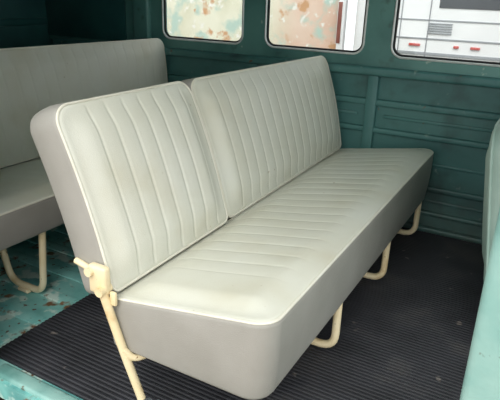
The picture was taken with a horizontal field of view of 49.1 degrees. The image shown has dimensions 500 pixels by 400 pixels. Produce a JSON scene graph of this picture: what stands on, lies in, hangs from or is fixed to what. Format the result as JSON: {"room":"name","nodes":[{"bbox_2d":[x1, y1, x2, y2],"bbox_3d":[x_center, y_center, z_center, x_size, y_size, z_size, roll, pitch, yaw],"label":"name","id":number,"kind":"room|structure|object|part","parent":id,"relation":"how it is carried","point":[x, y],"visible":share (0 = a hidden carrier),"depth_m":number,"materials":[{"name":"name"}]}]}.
{"room":"vehicle interior","nodes":[
{"label":"vehicle interior","id":0,"kind":"room"},
{"bbox_2d":[0,0,52,48],"bbox_3d":[-1.669,-0.713,2.603,0.070,1.420,1.850,13,23,27],"label":"wall","id":1,"kind":"structure","parent":0,"point":[23,23],"depth_m":3.13,"materials":[{"name":"teal metal"}]},
{"bbox_2d":[0,158,481,399],"bbox_3d":[-0.206,0.271,2.170,3.400,0.060,1.725,13,23,27],"label":"floor","id":2,"kind":"structure","parent":0,"point":[20,312],"depth_m":1.93,"materials":[{"name":"teal metal"}]},
{"bbox_2d":[0,363,78,399],"bbox_3d":[0.083,0.672,1.128,1.800,0.068,0.045,13,23,27],"label":"trim","id":3,"kind":"structure","parent":2,"relation":"on","point":[14,376],"depth_m":1.45,"materials":[{"name":"teal metal"}]},
{"bbox_2d":[0,38,167,293],"bbox_3d":[-0.756,-0.201,2.207,0.704,0.760,1.803,13,23,27],"label":"seat","id":4,"kind":"object","parent":2,"relation":"on","point":[33,79],"visible":0.37,"depth_m":2.23,"materials":[{"name":"leather"}]},
{"bbox_3d":[-0.789,0.188,1.882,0.274,0.262,0.044,13,23,27],"label":"leg","id":5,"kind":"part","parent":4,"relation":"part of","materials":[{"name":"beige metal"}]},
{"bbox_2d":[0,159,63,250],"bbox_3d":[-0.678,-0.124,2.188,0.521,0.136,1.803,13,23,27],"label":"seat cushion","id":6,"kind":"object","parent":4,"relation":"on","point":[29,208],"depth_m":1.74,"materials":[{"name":"leather"}]},
{"bbox_3d":[-0.964,-0.390,2.264,0.215,0.456,1.803,13,23,27],"label":"backrest","id":7,"kind":"part","parent":4,"relation":"part of","materials":[{"name":"leather"}]},
{"bbox_2d":[0,218,483,399],"bbox_3d":[0.200,0.335,1.950,1.270,0.009,1.595,13,23,27],"label":"rubber mat","id":8,"kind":"object","parent":2,"relation":"on","point":[406,333],"visible":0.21,"depth_m":1.64,"materials":[{"name":"black rubber"}]},
{"bbox_2d":[30,56,433,399],"bbox_3d":[0.119,-0.037,1.858,0.674,0.741,1.586,13,23,27],"label":"seat","id":9,"kind":"object","parent":8,"relation":"on","point":[146,183],"visible":1,"depth_m":1.44,"materials":[{"name":"leather"}]},
{"bbox_3d":[-0.270,0.360,1.342,0.182,0.338,0.058,-5,22,-16],"label":"leg","id":10,"kind":"part","parent":9,"relation":"part of","materials":[{"name":"beige metal"}]},
{"bbox_3d":[-0.298,-0.062,1.498,0.250,0.461,0.533,13,23,27],"label":"backrest","id":11,"kind":"part","parent":9,"relation":"part of","materials":[{"name":"leather"}]},
{"bbox_3d":[0.078,-0.293,2.137,0.249,0.455,1.019,13,23,27],"label":"backrest","id":12,"kind":"part","parent":9,"relation":"part of","materials":[{"name":"leather"}]},
{"bbox_2d":[113,149,432,399],"bbox_3d":[0.226,0.069,1.853,0.441,0.233,1.552,13,23,27],"label":"seat cushion","id":13,"kind":"object","parent":9,"relation":"on","point":[232,305],"depth_m":1.40,"materials":[{"name":"leather"}]},
{"bbox_2d":[460,207,499,399],"bbox_3d":[0.381,0.146,0.776,0.096,1.600,0.080,13,23,27],"label":"trim","id":14,"kind":"structure","parent":2,"relation":"on","point":[481,381],"depth_m":0.78,"materials":[{"name":"teal metal"}]},
{"bbox_2d":[482,118,499,280],"bbox_3d":[0.931,0.037,1.798,0.300,0.696,0.848,13,23,27],"label":"seat","id":15,"kind":"object","parent":2,"relation":"on","point":[491,203],"visible":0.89,"depth_m":1.46,"materials":[{"name":"grey leather"}]},
{"bbox_2d":[50,0,499,243],"bbox_3d":[0.245,-0.643,2.580,3.358,1.424,0.070,13,23,27],"label":"wall","id":16,"kind":"structure","parent":0,"point":[453,116],"depth_m":2.42,"materials":[{"name":"teal metal"}]},
{"bbox_2d":[45,0,126,40],"bbox_3d":[-0.937,-1.248,3.047,0.610,0.670,0.013,13,23,27],"label":"trim","id":17,"kind":"structure","parent":16,"relation":"attached to","point":[89,19],"depth_m":3.11,"materials":[{"name":"teal metal"}]},
{"bbox_2d":[133,0,151,39],"bbox_3d":[-0.566,-1.153,2.858,0.105,0.670,0.050,13,23,27],"label":"trim","id":18,"kind":"structure","parent":16,"relation":"attached to","point":[142,23],"depth_m":2.90,"materials":[{"name":"teal metal"}]},
{"bbox_2d":[162,0,244,44],"bbox_3d":[-0.239,-0.991,2.734,0.496,0.388,0.024,13,23,27],"label":"window","id":19,"kind":"structure","parent":16,"relation":"in","point":[243,1],"depth_m":2.80,"materials":[{"name":"silver metal"}]},
{"bbox_2d":[264,0,368,54],"bbox_3d":[0.293,-0.868,2.459,0.496,0.388,0.024,13,23,27],"label":"window","id":20,"kind":"structure","parent":16,"relation":"in","point":[326,50],"depth_m":2.52,"materials":[{"name":"silver metal"}]},
{"bbox_2d":[391,0,499,66],"bbox_3d":[0.825,-0.746,2.185,0.496,0.388,0.024,13,23,27],"label":"window","id":21,"kind":"structure","parent":16,"relation":"in","point":[400,56],"depth_m":2.28,"materials":[{"name":"silver metal"}]},
{"label":"outside","id":22,"kind":"structure","parent":0,"visible":0},
{"bbox_3d":[1.424,0.563,3.010,24.000,0.100,22.000,13,23,27],"label":"ground","id":23,"kind":"structure","parent":22,"visible":0},
{"bbox_2d":[167,0,339,48],"bbox_3d":[-2.285,-2.853,6.319,7.200,3.700,0.200,13,23,27],"label":"wall","id":24,"kind":"structure","parent":23,"relation":"on","point":[305,23],"depth_m":5.15,"materials":[{"name":"paint"}]},
{"bbox_2d":[335,0,347,49],"bbox_3d":[0.807,-1.798,4.664,0.065,3.100,0.070,13,23,27],"label":"post","id":25,"kind":"object","parent":23,"relation":"on","point":[343,4],"visible":0.3,"depth_m":4.74,"materials":[{"name":"white paint"}]},
{"bbox_2d":[353,0,499,61],"bbox_3d":[3.123,-1.287,4.367,4.200,2.500,1.815,13,23,27],"label":"camper van","id":26,"kind":"object","parent":23,"relation":"on","point":[453,29],"visible":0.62,"depth_m":4.22,"materials":[{"name":"white paint"}]},
{"bbox_2d":[408,43,419,45],"bbox_3d":[1.312,-1.242,4.371,0.090,0.020,0.018,13,23,27],"label":"marker lamp","id":27,"kind":"object","parent":26,"relation":"attached to","point":[409,44],"depth_m":4.36,"materials":[{"name":"red plastic"}]},
{"bbox_2d":[427,23,452,34],"bbox_3d":[1.474,-1.328,4.245,0.180,0.080,0.015,13,23,27],"label":"vent grille","id":28,"kind":"object","parent":26,"relation":"attached to","point":[432,28],"depth_m":4.25,"materials":[{"name":"grey metal"}]}
]}

